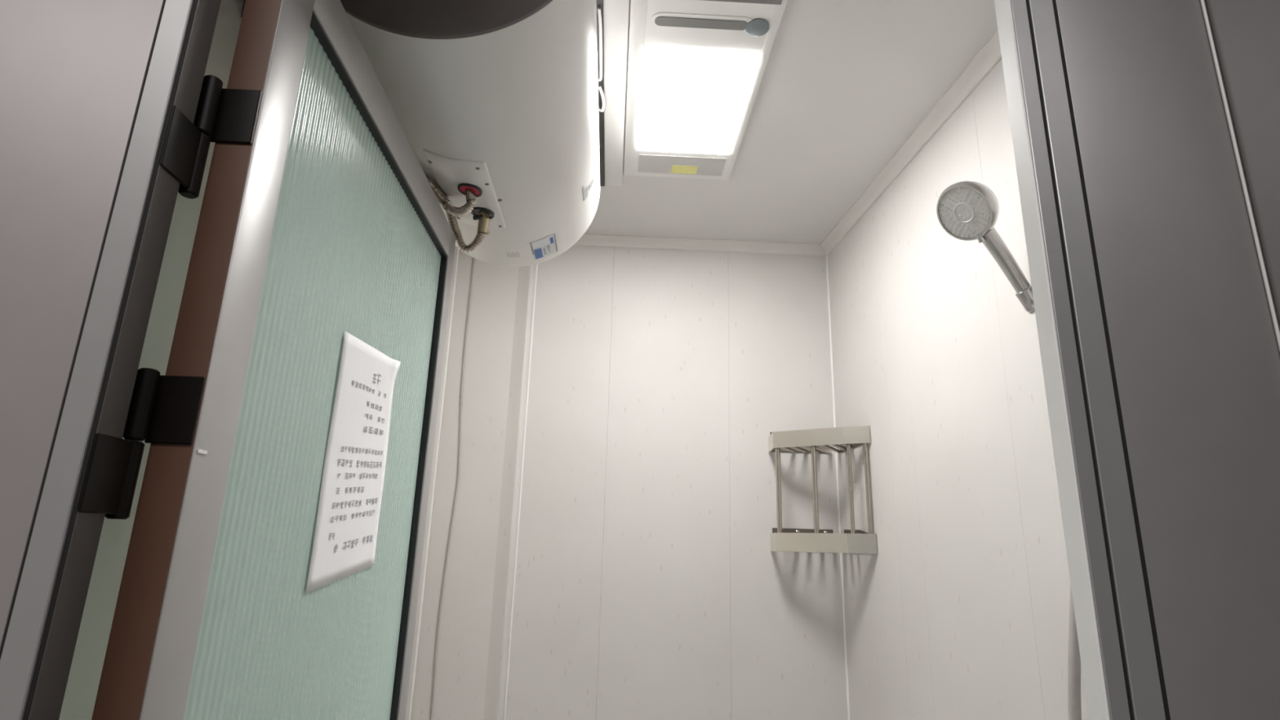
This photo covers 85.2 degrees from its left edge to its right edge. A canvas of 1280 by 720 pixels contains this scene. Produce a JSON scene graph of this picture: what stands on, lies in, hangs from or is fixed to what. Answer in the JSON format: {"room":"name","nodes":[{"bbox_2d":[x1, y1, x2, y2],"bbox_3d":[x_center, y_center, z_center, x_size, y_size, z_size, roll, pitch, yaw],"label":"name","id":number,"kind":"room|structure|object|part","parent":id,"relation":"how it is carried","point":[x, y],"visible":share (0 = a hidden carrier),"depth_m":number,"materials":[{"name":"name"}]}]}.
{"room":"shower room","nodes":[
{"label":"shower room","id":0,"kind":"room"},
{"bbox_2d":[58,0,244,719],"bbox_3d":[-0.712,0.528,1.296,0.110,2.492,1.860,2,-15,-2],"label":"wall","id":1,"kind":"structure","parent":0,"point":[89,655],"depth_m":0.88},
{"bbox_2d":[240,0,599,266],"bbox_3d":[-0.351,-0.477,1.347,0.539,0.445,0.903,2,-15,-2],"label":"water heater","id":2,"kind":"object","parent":1,"relation":"attached to","point":[495,101],"visible":0.92,"depth_m":1.08,"materials":[{"name":"white metal"}]},
{"bbox_2d":[424,173,475,217],"bbox_3d":[-0.462,-0.364,1.304,0.339,0.203,0.072,-1,-16,9],"label":"hose","id":3,"kind":"object","parent":2,"relation":"attached to","point":[467,208],"visible":0.23,"depth_m":1.27,"materials":[{"name":"metal"}]},
{"bbox_2d":[423,172,486,253],"bbox_3d":[-0.463,-0.339,1.339,0.334,0.235,0.126,1,-15,2],"label":"hose","id":4,"kind":"object","parent":2,"relation":"attached to","point":[478,238],"visible":0.27,"depth_m":1.35,"materials":[{"name":"metal"}]},
{"bbox_3d":[-0.311,-0.274,1.335,0.020,0.015,0.008,11,-18,-31],"label":"drain spout","id":5,"kind":"part","parent":2,"relation":"part of","materials":[{"name":"black plastic"}]},
{"bbox_2d":[506,252,519,257],"bbox_3d":[-0.281,-0.234,1.544,0.025,0.002,0.027,2,-15,-2],"label":"print","id":6,"kind":"object","parent":2,"relation":"attached to","point":[508,254],"depth_m":1.54,"materials":[{"name":"grey paint"}]},
{"bbox_2d":[542,244,550,254],"bbox_3d":[-0.209,-0.247,1.562,0.014,0.007,0.042,2,-15,-2],"label":"print","id":7,"kind":"object","parent":2,"relation":"on","point":[546,248],"depth_m":1.56},
{"bbox_2d":[410,245,848,719],"bbox_3d":[0.043,0.793,2.182,1.800,2.492,0.100,2,-15,-2],"label":"wall","id":8,"kind":"structure","parent":0,"point":[650,584],"depth_m":2.23,"materials":[{"name":"plastic"}]},
{"bbox_2d":[404,245,459,719],"bbox_3d":[-0.677,0.766,2.101,0.035,2.462,0.008,2,-15,-2],"label":"trim","id":9,"kind":"structure","parent":8,"relation":"attached to","point":[424,557],"depth_m":2.19,"materials":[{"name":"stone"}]},
{"bbox_2d":[430,257,474,719],"bbox_3d":[-0.597,0.669,2.131,0.024,2.210,0.005,2,-15,-2],"label":"cable","id":10,"kind":"object","parent":8,"relation":"attached to","point":[462,375],"visible":0.95,"depth_m":2.19,"materials":[{"name":"white plastic"}]},
{"bbox_3d":[-0.633,0.756,2.115,0.424,2.492,0.010,2,-15,-2],"label":"wall panel","id":11,"kind":"part","parent":8,"relation":"part of","materials":[{"name":"plastic"}]},
{"bbox_2d":[483,263,537,719],"bbox_3d":[-0.418,0.775,2.106,0.065,2.462,0.018,2,-15,-2],"label":"pipe","id":12,"kind":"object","parent":8,"relation":"attached to","point":[500,633],"depth_m":2.19,"materials":[{"name":"plastic"}]},
{"bbox_3d":[-0.272,0.769,2.127,0.299,2.492,0.010,2,-15,-2],"label":"wall panel","id":13,"kind":"part","parent":8,"relation":"part of","materials":[{"name":"plastic"}]},
{"bbox_3d":[0.078,0.782,2.140,0.402,2.492,0.010,2,-15,-2],"label":"wall panel","id":14,"kind":"part","parent":8,"relation":"part of","materials":[{"name":"plastic"}]},
{"bbox_2d":[573,233,826,256],"bbox_3d":[0.001,-0.413,2.441,1.345,0.031,0.034,2,-15,-2],"label":"trim","id":15,"kind":"structure","parent":8,"relation":"attached to","point":[587,239],"depth_m":2.45,"materials":[{"name":"white plastic"}]},
{"bbox_3d":[0.457,0.797,2.154,0.357,2.492,0.010,2,-15,-2],"label":"wall panel","id":16,"kind":"part","parent":8,"relation":"part of","materials":[{"name":"plastic"}]},
{"bbox_2d":[0,0,1279,719],"bbox_3d":[-0.274,0.190,0.473,2.400,2.730,0.064,2,-15,-2],"label":"wall","id":17,"kind":"structure","parent":0,"point":[1196,353],"depth_m":0.53,"materials":[{"name":"metal"}]},
{"bbox_2d":[77,0,455,719],"bbox_3d":[-0.387,0.623,0.713,0.046,1.993,0.765,2,-15,-2],"label":"door","id":18,"kind":"structure","parent":17,"relation":"in","point":[320,220],"depth_m":0.67,"materials":[{"name":"metal"}]},
{"bbox_3d":[-0.372,0.080,0.486,0.002,0.052,0.041,2,-15,-2],"label":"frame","id":19,"kind":"part","parent":18,"relation":"part of","materials":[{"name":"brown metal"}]},
{"bbox_3d":[-0.365,-0.168,0.555,0.002,0.052,0.041,2,-15,-2],"label":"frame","id":20,"kind":"part","parent":18,"relation":"part of","materials":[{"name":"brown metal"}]},
{"bbox_3d":[-0.381,0.626,0.747,0.007,1.866,0.610,2,-15,-2],"label":"pane","id":21,"kind":"part","parent":18,"relation":"part of","materials":[{"name":"green glass"}]},
{"bbox_2d":[305,331,400,593],"bbox_3d":[-0.361,0.129,0.902,0.007,0.317,0.220,2,-15,-2],"label":"paper notice","id":22,"kind":"object","parent":18,"relation":"attached to","point":[347,523],"visible":1,"depth_m":0.88,"materials":[{"name":"white paper"}]},
{"bbox_3d":[-0.358,-0.301,1.002,0.034,0.056,0.614,2,-15,-2],"label":"rail","id":23,"kind":"part","parent":18,"relation":"part of","materials":[{"name":"metal"}]},
{"bbox_2d":[0,0,1170,719],"bbox_3d":[-0.044,0.535,0.390,0.780,2.034,0.067,2,-15,-2],"label":"door frame","id":24,"kind":"structure","parent":17,"relation":"attached to","point":[1122,667],"depth_m":0.50,"materials":[{"name":"metal"}]},
{"bbox_3d":[-0.399,0.517,0.358,0.021,2.032,0.028,2,-15,-2],"label":"casing","id":25,"kind":"part","parent":24,"relation":"part of","materials":[{"name":"metal"}]},
{"bbox_3d":[0.305,0.542,0.379,0.013,2.032,0.020,2,-15,-2],"label":"casing","id":26,"kind":"part","parent":24,"relation":"part of","materials":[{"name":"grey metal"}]},
{"bbox_3d":[0.325,0.543,0.380,0.021,2.032,0.020,2,-15,-2],"label":"casing","id":27,"kind":"part","parent":24,"relation":"part of","materials":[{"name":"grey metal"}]},
{"bbox_2d":[1200,0,1279,351],"bbox_3d":[0.481,0.210,0.469,0.003,2.730,0.003,2,-15,-2],"label":"trim","id":28,"kind":"structure","parent":17,"relation":"attached to","point":[1202,2],"depth_m":0.57,"materials":[{"name":"grey metal"}]},
{"bbox_2d":[584,0,997,244],"bbox_3d":[0.113,-0.644,1.734,1.800,0.076,2.010,2,-15,-2],"label":"ceiling","id":29,"kind":"structure","parent":0,"point":[844,84],"depth_m":1.69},
{"bbox_2d":[595,0,629,186],"bbox_3d":[-0.066,-0.658,1.595,0.071,0.013,1.012,2,-15,-2],"label":"strip","id":30,"kind":"object","parent":29,"relation":"attached to","point":[615,14],"visible":0.87,"depth_m":1.63,"materials":[{"name":"white plastic"}]},
{"bbox_2d":[597,7,604,111],"bbox_3d":[-0.086,-0.654,1.554,0.017,0.018,0.338,2,-15,-2],"label":"power cord","id":31,"kind":"object","parent":30,"relation":"attached to","point":[602,108],"visible":1,"depth_m":1.51,"materials":[{"name":"white plastic"}]},
{"bbox_2d":[637,154,726,176],"bbox_3d":[0.116,-0.549,1.958,0.240,0.005,0.092,2,-15,-2],"label":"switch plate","id":32,"kind":"object","parent":29,"relation":"attached to","point":[666,165],"depth_m":1.95,"materials":[{"name":"grey plastic"}]},
{"bbox_2d":[637,45,760,154],"bbox_3d":[0.127,-0.621,1.700,0.252,0.007,0.402,2,-15,-2],"label":"ceiling light","id":33,"kind":"object","parent":29,"relation":"in","point":[692,100],"depth_m":1.66,"materials":[{"name":"white plastic"}]},
{"bbox_2d":[827,58,1088,719],"bbox_3d":[0.769,0.578,1.330,0.100,2.492,1.808,3,-15,-5],"label":"wall","id":34,"kind":"structure","parent":0,"point":[961,610],"depth_m":1.61,"materials":[{"name":"plastic"}]},
{"bbox_2d":[768,425,877,553],"bbox_3d":[0.539,0.390,2.122,0.250,0.380,0.273,2,-15,-2],"label":"corner shelf","id":35,"kind":"object","parent":34,"relation":"attached to","point":[814,441],"visible":1,"depth_m":2.07,"materials":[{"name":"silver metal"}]},
{"bbox_3d":[0.429,0.407,2.148,0.016,0.342,0.015,2,-15,-2],"label":"rod","id":36,"kind":"part","parent":35,"relation":"part of","materials":[{"name":"silver metal"}]},
{"bbox_3d":[0.526,0.273,2.293,0.195,0.065,0.004,2,-15,-2],"label":"wall plate","id":37,"kind":"part","parent":35,"relation":"part of","materials":[{"name":"metal"}]},
{"bbox_3d":[0.518,0.571,2.211,0.195,0.069,0.004,2,-15,-2],"label":"wall plate","id":38,"kind":"part","parent":35,"relation":"part of","materials":[{"name":"silver metal"}]},
{"bbox_3d":[0.525,0.393,2.088,0.016,0.342,0.015,2,-15,-2],"label":"rod","id":39,"kind":"part","parent":35,"relation":"part of","materials":[{"name":"silver metal"}]},
{"bbox_3d":[0.615,0.380,2.030,0.012,0.342,0.012,2,-15,-2],"label":"rod","id":40,"kind":"part","parent":35,"relation":"part of","materials":[{"name":"silver metal"}]},
{"bbox_3d":[0.660,0.241,2.165,0.003,0.065,0.201,3,-15,-5],"label":"wall plate","id":41,"kind":"part","parent":35,"relation":"part of","materials":[{"name":"silver metal"}]},
{"bbox_3d":[0.652,0.540,2.082,0.003,0.069,0.201,3,-15,-5],"label":"wall plate","id":42,"kind":"part","parent":35,"relation":"part of","materials":[{"name":"silver metal"}]},
{"bbox_3d":[0.657,0.375,2.006,0.012,0.342,0.012,2,-15,-2],"label":"rod","id":43,"kind":"part","parent":35,"relation":"part of","materials":[{"name":"silver metal"}]},
{"bbox_2d":[826,255,849,719],"bbox_3d":[0.633,0.816,2.150,0.008,2.462,0.008,2,-15,-2],"label":"trim","id":44,"kind":"structure","parent":34,"relation":"attached to","point":[827,267],"depth_m":2.25,"materials":[{"name":"white plastic"}]},
{"bbox_3d":[0.659,0.751,1.968,0.011,2.492,0.407,3,-15,-5],"label":"wall panel","id":45,"kind":"part","parent":34,"relation":"part of","materials":[{"name":"plastic"}]},
{"bbox_3d":[0.685,0.681,1.712,0.011,2.492,0.126,3,-15,-5],"label":"wall panel","id":46,"kind":"part","parent":34,"relation":"part of","materials":[{"name":"plastic"}]},
{"bbox_2d":[820,29,1001,255],"bbox_3d":[0.734,-0.607,1.664,0.034,0.031,1.724,3,-15,-5],"label":"trim","id":47,"kind":"structure","parent":34,"relation":"attached to","point":[989,55],"depth_m":1.78,"materials":[{"name":"white plastic"}]},
{"bbox_3d":[0.711,0.612,1.459,0.011,2.492,0.403,3,-15,-5],"label":"wall panel","id":48,"kind":"part","parent":34,"relation":"part of","materials":[{"name":"plastic"}]},
{"bbox_2d":[1015,285,1035,312],"bbox_3d":[0.739,0.208,1.190,0.048,0.770,0.158,1,-15,2],"label":"holder","id":49,"kind":"object","parent":34,"relation":"attached to","point":[1025,297],"visible":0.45,"depth_m":1.33,"materials":[{"name":"silver metal"}]},
{"bbox_2d":[936,181,1030,293],"bbox_3d":[0.680,-0.224,1.329,0.192,0.238,0.115,2,-15,-2],"label":"shower","id":50,"kind":"object","parent":49,"relation":"attached to","point":[967,211],"visible":0.98,"depth_m":1.33,"materials":[{"name":"silver metal"}]},
{"bbox_3d":[0.654,-0.234,1.338,0.017,0.021,0.012,2,-15,-2],"label":"spray lever","id":51,"kind":"part","parent":50,"relation":"part of","materials":[{"name":"silver metal"}]},
{"bbox_3d":[0.710,-0.183,1.343,0.132,0.169,0.034,6,-16,-15],"label":"handle","id":52,"kind":"part","parent":50,"relation":"part of","materials":[{"name":"silver metal"}]},
{"bbox_2d":[1067,582,1081,719],"bbox_3d":[0.748,0.462,1.138,0.118,1.202,0.100,11,-18,-31],"label":"shower hose","id":53,"kind":"object","parent":50,"relation":"hanging from","point":[1074,708],"visible":0.24,"depth_m":1.12,"materials":[{"name":"silver metal"}]},
{"bbox_3d":[0.742,-0.089,1.267,0.016,0.097,0.141,-1,-16,10],"label":"holder arm","id":54,"kind":"part","parent":49,"relation":"part of","materials":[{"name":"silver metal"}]},
{"bbox_3d":[0.751,0.507,1.073,0.011,2.492,0.401,3,-15,-5],"label":"wall panel","id":55,"kind":"part","parent":34,"relation":"part of","materials":[{"name":"plastic"}]},
{"bbox_2d":[1206,0,1279,320],"bbox_3d":[0.556,-0.064,-0.535,0.052,2.730,2.086,2,-15,-2],"label":"wall","id":56,"kind":"structure","parent":0,"point":[1246,33],"depth_m":0.56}
]}

